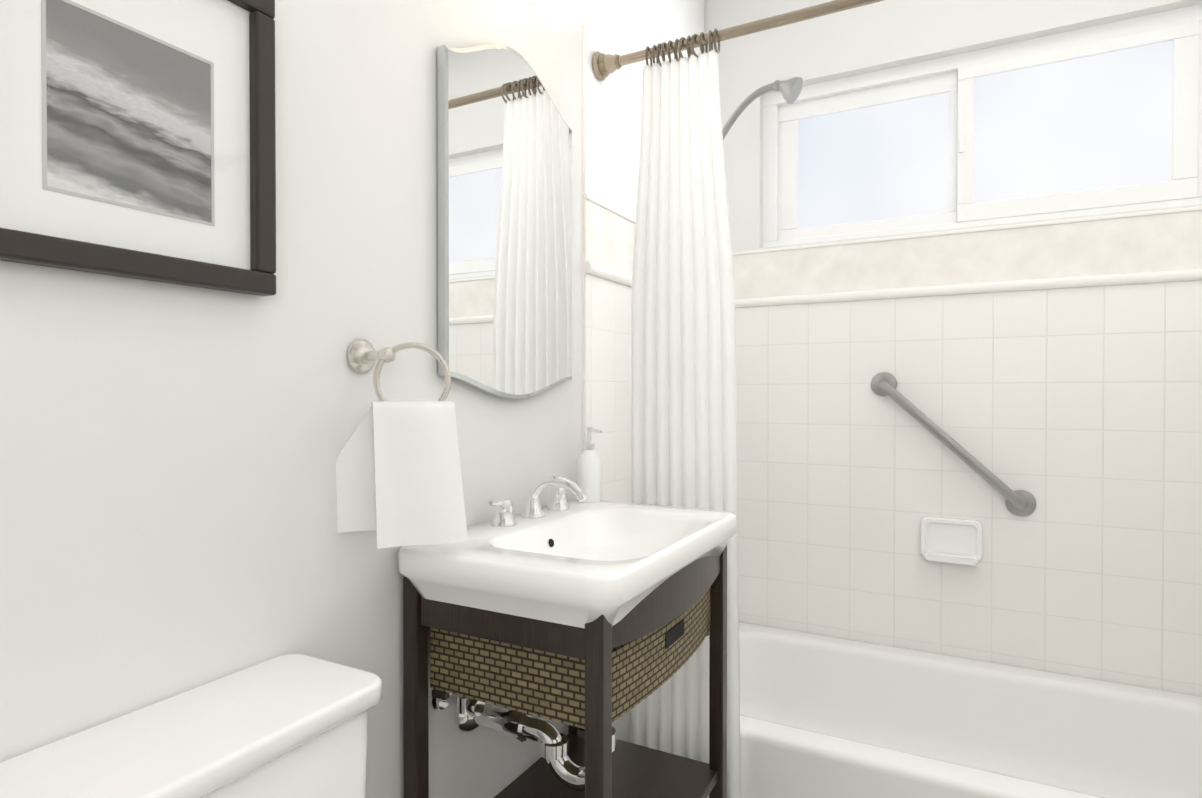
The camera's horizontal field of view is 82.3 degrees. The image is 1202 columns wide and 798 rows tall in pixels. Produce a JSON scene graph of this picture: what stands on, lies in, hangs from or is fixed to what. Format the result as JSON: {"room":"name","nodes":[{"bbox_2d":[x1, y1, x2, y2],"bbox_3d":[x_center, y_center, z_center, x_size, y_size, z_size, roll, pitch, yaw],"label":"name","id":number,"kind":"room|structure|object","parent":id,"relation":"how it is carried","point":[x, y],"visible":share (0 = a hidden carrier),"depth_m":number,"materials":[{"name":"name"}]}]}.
{"room":"bathroom","nodes":[
{"label":"bathroom","id":0,"kind":"room"},
{"bbox_2d":[0,0,582,797],"bbox_3d":[-0.442,-0.207,1.199,0.140,2.750,3.510,0,1,28],"label":"wall","id":1,"kind":"structure","parent":0,"point":[168,494],"depth_m":1.00,"materials":[{"name":"white paint"}]},
{"bbox_2d":[0,0,275,295],"bbox_3d":[-0.549,-0.351,0.813,0.028,0.415,0.352,0,1,28],"label":"picture frame","id":2,"kind":"object","parent":1,"relation":"attached to","point":[137,139],"visible":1,"depth_m":0.82,"materials":[{"name":"grey wood"}]},
{"bbox_2d":[336,339,467,548],"bbox_3d":[-0.321,0.067,1.122,0.174,0.332,0.152,0,1,28],"label":"towel ring","id":3,"kind":"object","parent":1,"relation":"attached to","point":[398,476],"visible":1,"depth_m":1.10,"materials":[{"name":"white fabric"}]},
{"bbox_2d":[437,44,571,398],"bbox_3d":[-0.188,-0.375,1.491,0.022,0.750,0.464,0,1,28],"label":"mirror","id":4,"kind":"object","parent":1,"relation":"attached to","point":[504,156],"visible":0.94,"depth_m":1.43,"materials":[{"name":"white mirror"}]},
{"bbox_2d":[583,261,631,286],"bbox_3d":[0.176,-0.346,2.177,0.023,0.032,0.900,0,1,28],"label":"trim","id":5,"kind":"structure","parent":1,"relation":"attached to","point":[597,270],"depth_m":1.86,"materials":[{"name":"white tile"}]},
{"bbox_2d":[583,194,634,222],"bbox_3d":[0.172,-0.528,2.177,0.014,0.012,0.900,0,1,28],"label":"trim","id":6,"kind":"structure","parent":1,"relation":"attached to","point":[605,206],"depth_m":1.88,"materials":[{"name":"white tile"}]},
{"bbox_2d":[583,0,703,502],"bbox_3d":[0.169,-0.217,2.182,0.008,2.750,0.900,0,1,28],"label":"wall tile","id":7,"kind":"structure","parent":1,"relation":"attached to","point":[612,108],"depth_m":1.92,"materials":[{"name":"white tile"}]},
{"bbox_2d":[722,77,802,139],"bbox_3d":[0.385,-0.762,2.094,0.448,0.350,0.074,0,1,28],"label":"shower head","id":8,"kind":"object","parent":7,"relation":"attached to","point":[790,89],"visible":0.69,"depth_m":2.02},
{"bbox_2d":[704,0,1201,251],"bbox_3d":[1.148,-0.218,2.258,1.660,2.750,0.140,0,1,28],"label":"wall","id":9,"kind":"structure","parent":0,"point":[880,35],"depth_m":2.35,"materials":[{"name":"white paint"}]},
{"bbox_2d":[732,206,1201,255],"bbox_3d":[1.111,-0.528,2.187,1.660,0.012,0.016,0,1,28],"label":"trim","id":10,"kind":"structure","parent":9,"relation":"attached to","point":[1117,216],"depth_m":2.14,"materials":[{"name":"white tile"}]},
{"bbox_2d":[733,210,1201,695],"bbox_3d":[1.112,0.318,2.198,1.660,1.680,0.010,0,1,28],"label":"wall tile","id":11,"kind":"structure","parent":9,"relation":"attached to","point":[1076,413],"depth_m":2.14,"materials":[{"name":"white tile"}]},
{"bbox_2d":[920,516,982,564],"bbox_3d":[1.101,0.445,2.163,0.176,0.132,0.060,0,1,28],"label":"soap dish","id":12,"kind":"object","parent":11,"relation":"attached to","point":[952,540],"visible":1,"depth_m":2.17,"materials":[{"name":"white ceramic"}]},
{"bbox_2d":[871,372,1035,515],"bbox_3d":[1.095,0.135,2.161,0.470,0.445,0.063,0,1,28],"label":"grab rail","id":13,"kind":"object","parent":11,"relation":"attached to","point":[1020,502],"visible":1,"depth_m":2.13,"materials":[{"name":"silver metal"}]},
{"bbox_2d":[735,268,1201,307],"bbox_3d":[1.109,-0.346,2.184,1.660,0.032,0.025,0,1,28],"label":"trim","id":14,"kind":"structure","parent":9,"relation":"attached to","point":[1102,280],"depth_m":2.13,"materials":[{"name":"white tile"}]},
{"bbox_2d":[763,4,1201,247],"bbox_3d":[1.169,-0.828,2.234,1.297,0.582,0.062,0,1,28],"label":"window","id":15,"kind":"structure","parent":9,"relation":"in","point":[1101,119],"depth_m":2.17,"materials":[{"name":"glass"}]},
{"bbox_3d":[0.351,1.202,0.787,1.940,0.060,3.510,0,1,28],"label":"floor","id":16,"kind":"structure","parent":0,"visible":0},
{"bbox_2d":[0,654,381,797],"bbox_3d":[-0.270,0.774,0.637,0.699,0.798,0.504,0,1,28],"label":"toilet","id":17,"kind":"object","parent":16,"relation":"on","point":[290,726],"visible":0.98,"depth_m":0.79,"materials":[{"name":"white ceramic"}]},
{"bbox_2d":[398,427,735,797],"bbox_3d":[-0.026,0.618,1.367,0.433,1.095,0.635,0,1,28],"label":"bathroom vanity","id":18,"kind":"object","parent":16,"relation":"on","point":[588,616],"visible":1,"depth_m":1.20,"materials":[{"name":"white ceramic"}]},
{"bbox_2d":[488,475,586,526],"bbox_3d":[-0.100,0.207,1.456,0.158,0.091,0.322,0,1,28],"label":"faucet","id":19,"kind":"object","parent":18,"relation":"on","point":[558,513],"depth_m":1.46,"materials":[{"name":"silver metal"}]},
{"bbox_2d":[398,499,735,629],"bbox_3d":[-0.026,0.300,1.364,0.433,0.092,0.635,0,1,28],"label":"sink","id":20,"kind":"object","parent":18,"relation":"in","point":[588,564],"depth_m":1.16,"materials":[{"name":"white ceramic"}]},
{"bbox_2d":[430,561,710,732],"bbox_3d":[-0.020,0.456,1.367,0.360,0.111,0.527,0,1,28],"label":"basket","id":21,"kind":"object","parent":18,"relation":"on","point":[547,685],"depth_m":1.16,"materials":[{"name":"wicker"}]},
{"bbox_2d":[612,622,1201,797],"bbox_3d":[0.922,0.989,1.841,1.644,0.345,0.801,0,1,28],"label":"bathtub","id":22,"kind":"object","parent":16,"relation":"on","point":[822,716],"visible":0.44,"depth_m":1.97,"materials":[{"name":"white ceramic"}]},
{"bbox_3d":[1.145,-0.199,0.348,0.140,2.750,3.510,0,1,28],"label":"wall","id":23,"kind":"structure","parent":0,"visible":0},
{"bbox_2d":[592,0,883,80],"bbox_3d":[0.720,-0.880,1.445,1.648,0.077,0.072,0,1,28],"label":"curtain rod","id":24,"kind":"object","parent":23,"relation":"attached to","point":[604,65],"visible":0.88,"depth_m":1.68,"materials":[{"name":"brown metal"}]},
{"bbox_2d":[631,50,740,797],"bbox_3d":[0.207,0.106,1.726,0.298,1.913,0.030,0,1,28],"label":"shower curtain","id":25,"kind":"object","parent":24,"relation":"hanging from","point":[683,399],"visible":0.69,"depth_m":1.72,"materials":[{"name":"white fabric"}]}
]}

